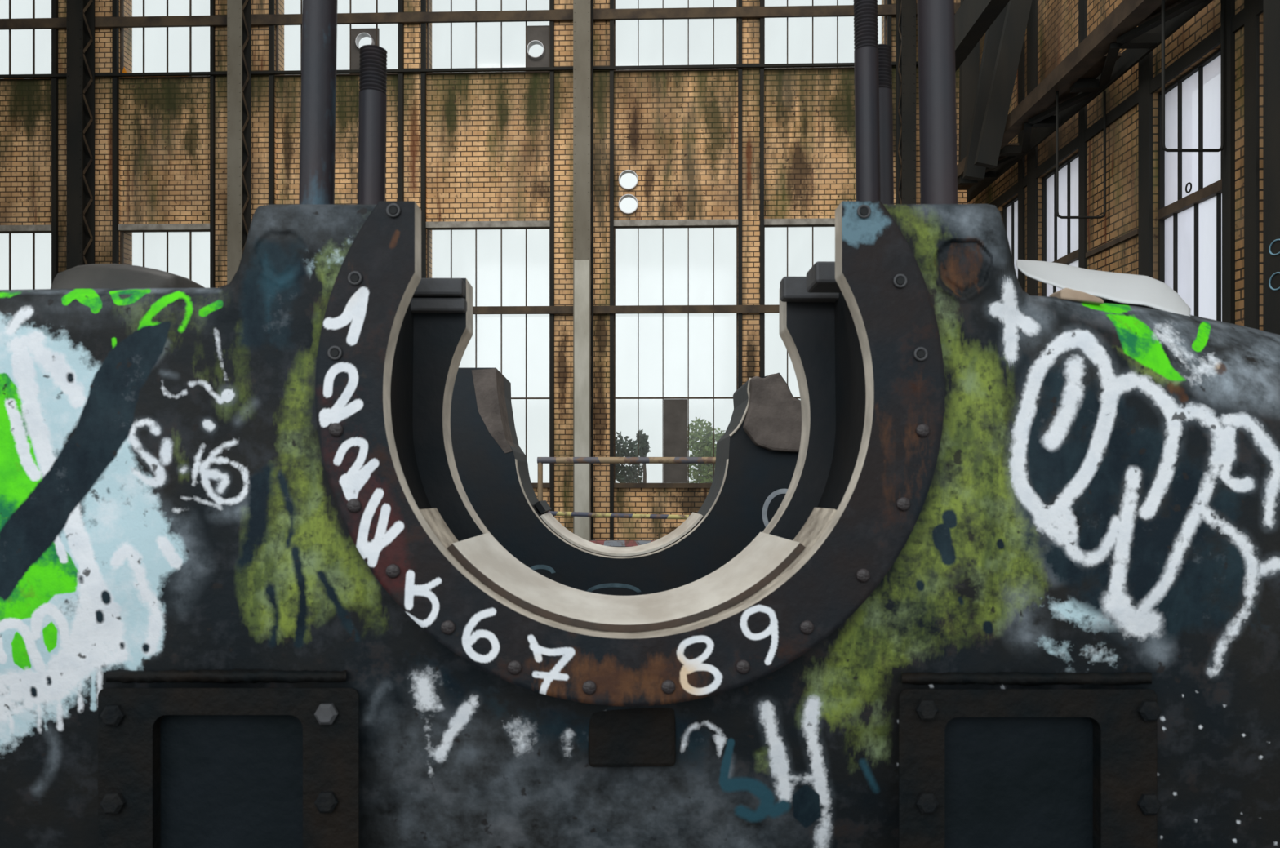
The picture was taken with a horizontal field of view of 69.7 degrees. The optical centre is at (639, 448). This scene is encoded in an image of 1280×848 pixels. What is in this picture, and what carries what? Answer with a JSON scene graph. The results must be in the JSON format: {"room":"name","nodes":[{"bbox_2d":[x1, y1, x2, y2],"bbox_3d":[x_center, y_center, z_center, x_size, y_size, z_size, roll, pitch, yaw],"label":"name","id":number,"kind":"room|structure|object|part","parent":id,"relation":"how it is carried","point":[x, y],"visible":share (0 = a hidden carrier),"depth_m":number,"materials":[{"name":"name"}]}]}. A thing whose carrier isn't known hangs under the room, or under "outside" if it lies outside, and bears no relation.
{"room":"power station hall","nodes":[
{"label":"power station hall","id":0,"kind":"room"},
{"bbox_2d":[0,0,967,540],"bbox_3d":[-4.404,-4.050,16.357,20.100,11.400,0.400,0,0,2],"label":"wall","id":1,"kind":"structure","parent":0,"point":[488,135],"depth_m":16.12,"materials":[{"name":"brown brick"}]},
{"bbox_2d":[0,0,51,80],"bbox_3d":[-11.287,-7.908,16.457,1.728,2.636,0.080,0,0,2],"label":"window","id":2,"kind":"structure","parent":1,"relation":"in","point":[10,1],"depth_m":16.43,"materials":[{"name":"metal"}]},
{"bbox_3d":[-11.287,-7.908,16.457,1.728,2.636,0.080,0,0,2],"label":"frame","id":3,"kind":"part","parent":2,"relation":"part of","materials":[{"name":"metal"}]},
{"bbox_2d":[0,231,51,289],"bbox_3d":[-11.287,-1.633,16.457,1.728,4.509,0.080,0,0,2],"label":"window","id":4,"kind":"structure","parent":1,"relation":"in","point":[47,232],"depth_m":16.43,"materials":[{"name":"metal"}]},
{"bbox_3d":[-11.287,-1.633,16.457,1.728,4.509,0.080,0,0,2],"label":"frame","id":5,"kind":"part","parent":4,"relation":"part of","materials":[{"name":"metal"}]},
{"bbox_2d":[0,225,51,231],"bbox_3d":[-11.290,-3.930,16.392,1.728,0.104,0.048,0,0,2],"label":"trim","id":6,"kind":"structure","parent":1,"relation":"attached to","point":[2,228],"depth_m":16.36,"materials":[{"name":"grey concrete"}]},
{"bbox_2d":[51,0,57,284],"bbox_3d":[-10.388,-4.050,16.322,0.079,11.400,0.069,0,0,2],"label":"trim","id":7,"kind":"structure","parent":1,"relation":"attached to","point":[54,2],"depth_m":16.29,"materials":[{"name":"metal"}]},
{"bbox_2d":[112,0,119,263],"bbox_3d":[-9.289,-4.050,16.285,0.078,11.400,0.069,0,0,2],"label":"trim","id":8,"kind":"structure","parent":1,"relation":"attached to","point":[115,2],"depth_m":16.25,"materials":[{"name":"metal"}]},
{"bbox_2d":[118,223,209,231],"bbox_3d":[-8.410,-3.930,16.295,1.678,0.104,0.048,0,0,2],"label":"trim","id":9,"kind":"structure","parent":1,"relation":"attached to","point":[153,226],"depth_m":16.27,"materials":[{"name":"grey concrete"}]},
{"bbox_2d":[120,0,209,79],"bbox_3d":[-8.408,-7.908,16.361,1.678,2.636,0.080,0,0,2],"label":"window","id":10,"kind":"structure","parent":1,"relation":"in","point":[122,69],"depth_m":16.35,"materials":[{"name":"metal"}]},
{"bbox_2d":[120,230,209,280],"bbox_3d":[-8.408,-1.633,16.361,1.678,4.509,0.080,0,0,2],"label":"window","id":11,"kind":"structure","parent":1,"relation":"in","point":[122,233],"depth_m":16.35,"materials":[{"name":"metal"}]},
{"bbox_3d":[-8.408,-1.633,16.361,1.678,4.509,0.080,0,0,2],"label":"frame","id":12,"kind":"part","parent":11,"relation":"part of","materials":[{"name":"metal"}]},
{"bbox_2d":[209,0,215,288],"bbox_3d":[-7.544,-4.050,16.226,0.058,11.400,0.069,0,0,2],"label":"trim","id":13,"kind":"structure","parent":1,"relation":"attached to","point":[212,2],"depth_m":16.19,"materials":[{"name":"metal"}]},
{"bbox_2d":[268,0,274,204],"bbox_3d":[-6.487,-4.050,16.191,0.077,11.400,0.069,0,0,2],"label":"trim","id":14,"kind":"structure","parent":1,"relation":"attached to","point":[271,2],"depth_m":16.16,"materials":[{"name":"metal"}]},
{"bbox_2d":[275,0,397,76],"bbox_3d":[-5.337,-7.908,16.258,2.216,2.636,0.080,0,0,2],"label":"window","id":15,"kind":"structure","parent":1,"relation":"in","point":[354,55],"depth_m":16.23,"materials":[{"name":"metal"}]},
{"bbox_2d":[355,32,374,49],"bbox_3d":[-4.837,-7.145,16.181,0.301,0.301,0.140,0,0,2],"label":"vent pipe","id":16,"kind":"object","parent":15,"relation":"attached to","point":[359,37],"visible":0.68,"depth_m":16.16,"materials":[{"name":"silver metal"}]},
{"bbox_2d":[397,0,404,201],"bbox_3d":[-4.191,-4.050,16.114,0.086,11.400,0.069,0,0,2],"label":"trim","id":17,"kind":"structure","parent":1,"relation":"attached to","point":[400,2],"depth_m":16.08,"materials":[{"name":"metal"}]},
{"bbox_2d":[420,0,426,278],"bbox_3d":[-3.793,-4.050,16.101,0.077,11.400,0.069,0,0,2],"label":"trim","id":18,"kind":"structure","parent":1,"relation":"attached to","point":[423,2],"depth_m":16.07,"materials":[{"name":"metal"}]},
{"bbox_2d":[426,220,550,228],"bbox_3d":[-2.659,-3.930,16.102,2.191,0.104,0.048,0,0,2],"label":"trim","id":19,"kind":"structure","parent":1,"relation":"attached to","point":[544,224],"depth_m":16.08,"materials":[{"name":"grey concrete"}]},
{"bbox_2d":[426,0,550,74],"bbox_3d":[-2.656,-7.908,16.168,2.191,2.636,0.080,0,0,2],"label":"window","id":20,"kind":"structure","parent":1,"relation":"in","point":[541,33],"depth_m":16.12,"materials":[{"name":"metal"}]},
{"bbox_2d":[526,40,545,60],"bbox_3d":[-1.819,-6.966,16.080,0.301,0.301,0.140,0,0,2],"label":"vent pipe","id":21,"kind":"object","parent":20,"relation":"attached to","point":[531,43],"visible":1,"depth_m":16.05,"materials":[{"name":"silver metal"}]},
{"bbox_2d":[426,227,550,482],"bbox_3d":[-2.656,-1.633,16.168,2.191,4.509,0.080,0,0,2],"label":"window","id":22,"kind":"structure","parent":1,"relation":"in","point":[450,228],"depth_m":16.14,"materials":[{"name":"metal"}]},
{"bbox_2d":[531,482,550,488],"bbox_3d":[-2.659,0.635,16.097,2.191,0.085,0.058,0,0,2],"label":"trim","id":23,"kind":"structure","parent":1,"relation":"attached to","point":[535,485],"depth_m":16.04,"materials":[{"name":"grey concrete"}]},
{"bbox_2d":[550,0,554,516],"bbox_3d":[-1.532,-4.050,16.025,0.066,11.400,0.069,0,0,2],"label":"trim","id":24,"kind":"structure","parent":1,"relation":"attached to","point":[552,2],"depth_m":15.99,"materials":[{"name":"metal"}]},
{"bbox_2d":[609,0,613,540],"bbox_3d":[-0.491,-4.050,15.990,0.066,11.400,0.069,0,0,2],"label":"trim","id":25,"kind":"structure","parent":1,"relation":"attached to","point":[611,2],"depth_m":15.95,"materials":[{"name":"metal"}]},
{"bbox_2d":[618,169,638,190],"bbox_3d":[-0.201,-4.688,16.071,0.339,0.339,0.150,0,0,2],"label":"vent pipe","id":26,"kind":"object","parent":1,"relation":"attached to","point":[624,172],"visible":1,"depth_m":16.02,"materials":[{"name":"silver metal"}]},
{"bbox_2d":[618,194,638,214],"bbox_3d":[-0.201,-4.264,16.071,0.339,0.339,0.150,0,0,2],"label":"vent pipe","id":27,"kind":"object","parent":1,"relation":"attached to","point":[622,197],"visible":1,"depth_m":16.02,"materials":[{"name":"silver metal"}]},
{"bbox_2d":[613,483,711,488],"bbox_3d":[0.623,0.635,15.987,2.162,0.085,0.058,0,0,2],"label":"trim","id":28,"kind":"structure","parent":1,"relation":"attached to","point":[615,485],"depth_m":15.97,"materials":[{"name":"metal"}]},
{"bbox_2d":[613,226,737,483],"bbox_3d":[0.625,-1.633,16.058,2.162,4.509,0.080,0,0,2],"label":"window","id":29,"kind":"structure","parent":1,"relation":"in","point":[674,409],"depth_m":16.04,"materials":[{"name":"metal"}]},
{"bbox_2d":[613,219,737,226],"bbox_3d":[0.623,-3.930,15.992,2.162,0.104,0.048,0,0,2],"label":"trim","id":30,"kind":"structure","parent":1,"relation":"attached to","point":[642,223],"depth_m":15.97,"materials":[{"name":"grey concrete"}]},
{"bbox_2d":[613,0,737,71],"bbox_3d":[0.625,-7.908,16.058,2.162,2.636,0.080,0,0,2],"label":"window","id":31,"kind":"structure","parent":1,"relation":"in","point":[713,69],"depth_m":16.02,"materials":[{"name":"metal"}]},
{"bbox_2d":[737,0,742,388],"bbox_3d":[1.735,-4.050,15.915,0.066,11.400,0.069,0,0,2],"label":"trim","id":32,"kind":"structure","parent":1,"relation":"attached to","point":[740,2],"depth_m":15.88,"materials":[{"name":"metal"}]},
{"bbox_2d":[760,0,764,377],"bbox_3d":[2.108,-4.050,15.903,0.065,11.400,0.069,0,0,2],"label":"trim","id":33,"kind":"structure","parent":1,"relation":"attached to","point":[762,2],"depth_m":15.87,"materials":[{"name":"metal"}]},
{"bbox_2d":[764,218,835,225],"bbox_3d":[3.201,-3.930,15.906,2.120,0.104,0.048,0,0,2],"label":"trim","id":34,"kind":"structure","parent":1,"relation":"attached to","point":[766,221],"depth_m":15.90,"materials":[{"name":"grey concrete"}]},
{"bbox_2d":[764,225,835,399],"bbox_3d":[3.204,-1.633,15.972,2.120,4.509,0.080,0,0,2],"label":"window","id":35,"kind":"structure","parent":1,"relation":"in","point":[765,226],"depth_m":15.97,"materials":[{"name":"metal"}]},
{"bbox_2d":[764,0,886,70],"bbox_3d":[3.204,-7.908,15.972,2.120,2.636,0.080,0,0,2],"label":"window","id":36,"kind":"structure","parent":1,"relation":"in","point":[885,1],"depth_m":15.95,"materials":[{"name":"metal"}]},
{"bbox_2d":[886,0,891,47],"bbox_3d":[4.292,-4.050,15.830,0.065,11.400,0.069,0,0,2],"label":"trim","id":37,"kind":"structure","parent":1,"relation":"attached to","point":[888,2],"depth_m":15.80,"materials":[{"name":"metal"}]},
{"bbox_2d":[954,0,1009,72],"bbox_3d":[3.753,-5.030,7.478,0.200,0.530,9.200,0,0,2],"label":"girder","id":38,"kind":"object","parent":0,"point":[973,18],"visible":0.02,"depth_m":10.62,"materials":[{"name":"metal"}]},
{"bbox_2d":[967,0,1262,330],"bbox_3d":[5.582,-4.050,8.317,0.400,11.400,14.999,0,0,2],"label":"wall","id":39,"kind":"structure","parent":0,"point":[1057,20],"depth_m":10.57,"materials":[{"name":"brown brick"}]},
{"bbox_2d":[1002,195,1017,278],"bbox_3d":[5.648,-1.555,13.867,0.100,4.410,0.820,0,0,2],"label":"window","id":40,"kind":"structure","parent":39,"relation":"in","point":[1010,211],"depth_m":13.93,"materials":[{"name":"glass"}]},
{"bbox_3d":[5.658,-1.555,13.867,0.080,4.410,0.820,0,0,2],"label":"frame","id":41,"kind":"part","parent":40,"relation":"part of","materials":[{"name":"metal"}]},
{"bbox_2d":[1017,38,1024,291],"bbox_3d":[5.535,-4.050,13.347,0.029,11.400,0.185,0,0,2],"label":"trim","id":42,"kind":"structure","parent":39,"relation":"attached to","point":[1021,64],"depth_m":13.29,"materials":[{"name":"metal"}]},
{"bbox_2d":[1026,0,1037,295],"bbox_3d":[5.521,-4.050,12.940,0.029,11.400,0.309,0,0,2],"label":"trim","id":43,"kind":"structure","parent":39,"relation":"attached to","point":[1032,25],"depth_m":12.90,"materials":[{"name":"metal"}]},
{"bbox_2d":[1041,151,1078,296],"bbox_3d":[5.589,-1.555,12.107,0.100,4.410,1.315,0,0,2],"label":"window","id":44,"kind":"structure","parent":39,"relation":"in","point":[1060,237],"depth_m":12.24,"materials":[{"name":"glass"}]},
{"bbox_2d":[1078,0,1086,269],"bbox_3d":[5.468,-4.050,11.356,0.029,11.400,0.164,0,0,2],"label":"trim","id":45,"kind":"structure","parent":39,"relation":"attached to","point":[1082,3],"depth_m":11.34,"materials":[{"name":"metal"}]},
{"bbox_2d":[1085,228,1137,257],"bbox_3d":[5.444,-2.367,10.623,0.029,0.060,1.245,0,0,2],"label":"trim","id":46,"kind":"structure","parent":39,"relation":"attached to","point":[1126,237],"depth_m":10.57,"materials":[{"name":"metal"}]},
{"bbox_2d":[989,0,1262,208],"bbox_3d":[5.457,-3.830,11.001,0.028,0.140,9.244,0,0,2],"label":"trim","id":47,"kind":"structure","parent":39,"relation":"attached to","point":[1212,41],"depth_m":10.05,"materials":[{"name":"metal"}]},
{"bbox_2d":[1137,50,1152,278],"bbox_3d":[5.412,-4.050,9.843,0.039,11.400,0.223,0,0,2],"label":"trim","id":48,"kind":"structure","parent":39,"relation":"attached to","point":[1144,65],"depth_m":9.82,"materials":[{"name":"metal"}]},
{"bbox_2d":[1157,48,1222,321],"bbox_3d":[5.487,-1.555,9.083,0.100,4.410,1.270,0,0,2],"label":"window","id":49,"kind":"structure","parent":39,"relation":"in","point":[1189,212],"depth_m":9.13,"materials":[{"name":"glass"}]},
{"bbox_2d":[1222,0,1235,324],"bbox_3d":[5.363,-4.050,8.379,0.039,11.400,0.130,0,0,2],"label":"steel column","id":50,"kind":"structure","parent":39,"relation":"attached to","point":[1228,151],"depth_m":8.34,"materials":[{"name":"metal"}]},
{"bbox_2d":[1244,0,1259,329],"bbox_3d":[5.357,-4.050,8.052,0.029,11.400,0.164,0,0,2],"label":"steel column","id":51,"kind":"structure","parent":39,"relation":"attached to","point":[1251,21],"depth_m":8.04,"materials":[{"name":"metal"}]},
{"bbox_3d":[-4.598,1.750,3.881,20.550,0.200,25.450,0,0,2],"label":"floor","id":52,"kind":"structure","parent":0,"visible":0},
{"bbox_2d":[66,0,94,270],"bbox_3d":[-9.763,-4.040,16.032,0.317,11.379,0.328,0,0,2],"label":"steel column","id":53,"kind":"structure","parent":52,"relation":"on","point":[80,14],"depth_m":15.88,"materials":[{"name":"black metal"}]},
{"bbox_3d":[-9.768,-4.040,15.885,0.277,11.379,0.033,0,0,2],"label":"plate","id":54,"kind":"part","parent":53,"relation":"part of","materials":[{"name":"metal"}]},
{"bbox_3d":[-9.763,-4.040,16.036,0.020,11.379,0.268,0,0,2],"label":"web plate","id":55,"kind":"part","parent":53,"relation":"part of","materials":[{"name":"metal"}]},
{"bbox_3d":[-9.758,-4.040,16.184,0.317,11.379,0.025,0,0,2],"label":"plate","id":56,"kind":"part","parent":53,"relation":"part of","materials":[{"name":"metal"}]},
{"bbox_2d":[226,0,251,284],"bbox_3d":[-6.957,-4.040,15.938,0.295,11.379,0.328,0,0,2],"label":"steel column","id":57,"kind":"structure","parent":52,"relation":"on","point":[238,11],"depth_m":15.78,"materials":[{"name":"grey metal"}]},
{"bbox_3d":[-6.963,-4.040,15.791,0.255,11.379,0.033,0,0,2],"label":"plate","id":58,"kind":"part","parent":57,"relation":"part of","materials":[{"name":"grey paint"}]},
{"bbox_3d":[-6.957,-4.040,15.942,0.020,11.379,0.268,0,0,2],"label":"web plate","id":59,"kind":"part","parent":57,"relation":"part of","materials":[{"name":"metal"}]},
{"bbox_3d":[-6.952,-4.040,16.090,0.295,11.379,0.025,0,0,2],"label":"plate","id":60,"kind":"part","parent":57,"relation":"part of","materials":[{"name":"metal"}]},
{"bbox_2d":[573,0,593,541],"bbox_3d":[-0.980,-4.040,15.735,0.334,11.379,0.334,0,0,2],"label":"steel column","id":61,"kind":"structure","parent":52,"relation":"on","point":[583,10],"depth_m":15.58,"materials":[{"name":"grey metal"}]},
{"bbox_3d":[-0.986,-0.800,15.570,0.254,4.801,0.005,0,0,2],"label":"repair plate","id":62,"kind":"part","parent":61,"relation":"part of","materials":[{"name":"grey paint"}]},
{"bbox_3d":[-0.975,-4.040,15.889,0.334,11.379,0.025,0,0,2],"label":"plate","id":63,"kind":"part","parent":61,"relation":"part of","materials":[{"name":"metal"}]},
{"bbox_2d":[590,540,654,546],"bbox_3d":[-0.193,1.605,15.615,3.112,0.090,0.200,0,0,2],"label":"kerb","id":64,"kind":"object","parent":52,"relation":"on","point":[606,543],"visible":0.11,"depth_m":15.52,"materials":[{"name":"paint"}]},
{"bbox_2d":[450,368,801,595],"bbox_3d":[-0.111,0.637,4.631,2.568,2.044,0.681,0,0,-1],"label":"saddle","id":65,"kind":"object","parent":52,"relation":"on","point":[757,455],"visible":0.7,"depth_m":4.34,"materials":[{"name":"metal"}]},
{"bbox_2d":[537,457,715,519],"bbox_3d":[0.338,0.870,10.495,3.029,1.555,0.076,0,0,2],"label":"guard rail","id":66,"kind":"object","parent":52,"relation":"on","point":[540,460],"visible":0.38,"depth_m":10.49,"materials":[{"name":"metal"}]},
{"bbox_3d":[-1.144,0.873,10.544,0.060,1.548,0.060,0,0,2],"label":"post","id":67,"kind":"part","parent":66,"relation":"part of","materials":[{"name":"metal"}]},
{"bbox_3d":[0.379,0.760,10.493,2.888,0.097,0.052,0,0,2],"label":"rail","id":68,"kind":"part","parent":66,"relation":"part of","materials":[{"name":"yellow metal"}]},
{"bbox_3d":[0.323,0.130,10.495,2.999,0.075,0.076,0,0,2],"label":"rail","id":69,"kind":"part","parent":66,"relation":"part of","materials":[{"name":"metal"}]},
{"bbox_2d":[0,201,1279,847],"bbox_3d":[0.077,0.648,2.280,4.548,2.371,0.815,0,0,-1],"label":"housing","id":70,"kind":"object","parent":52,"relation":"on","point":[1014,581],"visible":1,"depth_m":1.97,"materials":[{"name":"metal"}]},
{"bbox_2d":[50,263,204,288],"bbox_3d":[-1.257,-0.390,2.326,0.278,0.130,0.370,0,0,-1],"label":"dome","id":71,"kind":"object","parent":70,"relation":"on","point":[93,276],"visible":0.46,"depth_m":2.18,"materials":[{"name":"metal"}]},
{"bbox_3d":[-0.856,0.820,1.940,0.318,0.528,0.001,0,-3,-1],"label":"panel","id":72,"kind":"part","parent":70,"relation":"part of","materials":[{"name":"black metal"}]},
{"bbox_2d":[298,0,337,204],"bbox_3d":[-0.772,-0.981,2.213,0.080,0.908,0.123,0,0,-1],"label":"rod","id":73,"kind":"object","parent":70,"relation":"on","point":[319,17],"visible":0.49,"depth_m":2.17,"materials":[{"name":"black metal"}]},
{"bbox_2d":[357,44,386,204],"bbox_3d":[-0.665,-0.759,2.285,0.066,0.472,0.089,0,0,-1],"label":"rod","id":74,"kind":"object","parent":70,"relation":"on","point":[372,108],"visible":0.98,"depth_m":2.26,"materials":[{"name":"metal"}]},
{"bbox_3d":[-0.030,0.303,2.056,1.022,0.340,0.204,0,-3,-1],"label":"shell seat","id":75,"kind":"part","parent":70,"relation":"part of","materials":[{"name":"metal"}]},
{"bbox_2d":[853,0,880,201],"bbox_3d":[0.597,-1.046,2.427,0.064,1.056,0.112,0,0,-3],"label":"rod","id":76,"kind":"object","parent":70,"relation":"on","point":[865,11],"visible":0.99,"depth_m":2.40,"materials":[{"name":"metal"}]},
{"bbox_2d":[877,44,893,204],"bbox_3d":[0.667,-0.814,2.558,0.072,0.606,0.101,0,0,-1],"label":"rod","id":77,"kind":"object","parent":70,"relation":"on","point":[886,121],"visible":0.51,"depth_m":2.53,"materials":[{"name":"metal"}]},
{"bbox_2d":[917,0,957,204],"bbox_3d":[0.725,-0.992,2.247,0.086,0.931,0.130,0,0,-1],"label":"rod","id":78,"kind":"object","parent":70,"relation":"on","point":[935,18],"visible":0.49,"depth_m":2.21,"materials":[{"name":"metal"}]},
{"bbox_3d":[0.810,0.838,1.977,0.344,0.534,0.001,0,-3,-1],"label":"panel","id":79,"kind":"part","parent":70,"relation":"part of","materials":[{"name":"black metal"}]},
{"bbox_2d":[1049,288,1103,305],"bbox_3d":[0.983,-0.340,2.071,0.098,0.037,0.061,0,0,-1],"label":"fragment","id":80,"kind":"object","parent":70,"relation":"on","point":[1067,294],"visible":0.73,"depth_m":2.04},
{"bbox_2d":[1015,259,1191,315],"bbox_3d":[1.170,-0.406,2.309,0.589,0.198,0.330,0,0,-1],"label":"plastic sheet","id":81,"kind":"object","parent":70,"relation":"on","point":[1131,289],"visible":0.99,"depth_m":2.24,"materials":[{"name":"white plastic"}]},
{"bbox_2d":[1096,279,1159,310],"bbox_3d":[1.343,-0.413,2.534,0.181,0.102,0.104,0,0,-1],"label":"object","id":82,"kind":"structure","parent":70,"relation":"on","point":[1105,300],"depth_m":2.48,"materials":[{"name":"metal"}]},
{"bbox_2d":[896,0,915,204],"bbox_3d":[4.511,-4.040,15.554,0.273,11.379,0.328,0,0,2],"label":"steel column","id":83,"kind":"structure","parent":52,"relation":"on","point":[905,9],"depth_m":15.40,"materials":[{"name":"black metal"}]},
{"bbox_3d":[4.516,-4.040,15.705,0.273,11.379,0.025,0,0,2],"label":"plate","id":84,"kind":"part","parent":83,"relation":"part of","materials":[{"name":"metal"}]},
{"bbox_2d":[1262,0,1279,334],"bbox_3d":[4.791,-2.850,6.656,0.350,8.999,0.340,0,0,2],"label":"steel column","id":85,"kind":"structure","parent":52,"relation":"on","point":[1271,8],"depth_m":6.74,"materials":[{"name":"black metal"}]},
{"bbox_2d":[957,0,1213,202],"bbox_3d":[4.807,-5.490,11.045,1.016,3.723,8.400,0,0,2],"label":"truss","id":86,"kind":"object","parent":85,"relation":"attached to","point":[986,127],"visible":0.94,"depth_m":11.78,"materials":[{"name":"metal"}]},
{"bbox_3d":[5.101,-4.218,13.837,0.370,0.030,2.200,0,0,2],"label":"deck plate","id":87,"kind":"part","parent":86,"relation":"part of","materials":[{"name":"metal"}]},
{"bbox_3d":[4.999,-4.218,10.939,0.380,0.030,2.200,0,0,2],"label":"deck plate","id":88,"kind":"part","parent":86,"relation":"part of","materials":[{"name":"metal"}]},
{"bbox_2d":[1055,90,1106,218],"bbox_3d":[5.120,-3.412,10.674,0.574,1.482,0.030,0,0,2],"label":"bar","id":89,"kind":"object","parent":86,"relation":"hanging from","point":[1104,91],"visible":0.98,"depth_m":10.67,"materials":[{"name":"metal"}]},
{"bbox_3d":[4.897,-4.218,8.040,0.390,0.030,2.200,0,0,2],"label":"deck plate","id":90,"kind":"part","parent":86,"relation":"part of","materials":[{"name":"metal"}]},
{"bbox_2d":[1161,0,1224,151],"bbox_3d":[5.044,-3.429,8.386,0.562,1.447,0.030,0,0,2],"label":"bar","id":91,"kind":"object","parent":86,"relation":"hanging from","point":[1222,2],"visible":1,"depth_m":8.38,"materials":[{"name":"metal"}]},
{"bbox_3d":[-14.859,-4.050,10.454,0.399,11.400,12.900,0,0,2],"label":"wall","id":92,"kind":"structure","parent":0,"visible":0},
{"bbox_2d":[0,62,918,78],"bbox_3d":[-4.419,-6.595,16.056,20.090,0.047,0.058,0,0,2],"label":"trim","id":93,"kind":"structure","parent":92,"relation":"attached to","point":[893,64],"depth_m":15.97,"materials":[{"name":"metal"}]},
{"bbox_2d":[0,3,960,30],"bbox_3d":[-4.419,-7.522,16.056,20.090,0.170,0.058,0,0,2],"label":"window","id":94,"kind":"structure","parent":92,"relation":"attached to","point":[844,11],"depth_m":15.98,"materials":[{"name":"black metal"}]},
{"bbox_2d":[472,304,779,314],"bbox_3d":[-4.419,-2.410,16.056,20.090,0.132,0.058,0,0,2],"label":"trim","id":95,"kind":"structure","parent":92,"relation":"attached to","point":[623,308],"depth_m":15.88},
{"label":"outside","id":96,"kind":"structure","parent":0,"visible":0},
{"bbox_3d":[0.846,1.785,25.236,60.000,0.230,17.500,0,0,2],"label":"ground","id":97,"kind":"structure","parent":96,"visible":0},
{"bbox_2d":[615,431,643,483],"bbox_3d":[-0.503,0.609,22.013,1.369,2.085,1.488,0,0,15],"label":"shrub","id":98,"kind":"object","parent":97,"relation":"on","point":[623,477],"visible":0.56,"depth_m":21.73,"materials":[{"name":"green plant"}]},
{"bbox_2d":[635,429,650,483],"bbox_3d":[0.082,0.600,20.991,0.356,2.103,0.340,0,0,2],"label":"shrub","id":99,"kind":"object","parent":97,"relation":"on","point":[643,446],"visible":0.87,"depth_m":20.95,"materials":[{"name":"green plant"}]},
{"bbox_3d":[0.089,0.763,21.011,0.111,1.776,0.095,0,0,-21],"label":"stem","id":100,"kind":"part","parent":99,"relation":"part of","materials":[{"name":"green plant"}]},
{"bbox_2d":[687,416,724,483],"bbox_3d":[1.901,0.424,23.931,1.642,2.570,1.815,0,0,2],"label":"leafy tree","id":101,"kind":"object","parent":97,"relation":"on","point":[704,447],"visible":0.37,"depth_m":23.52,"materials":[{"name":"green plant"}]}
]}

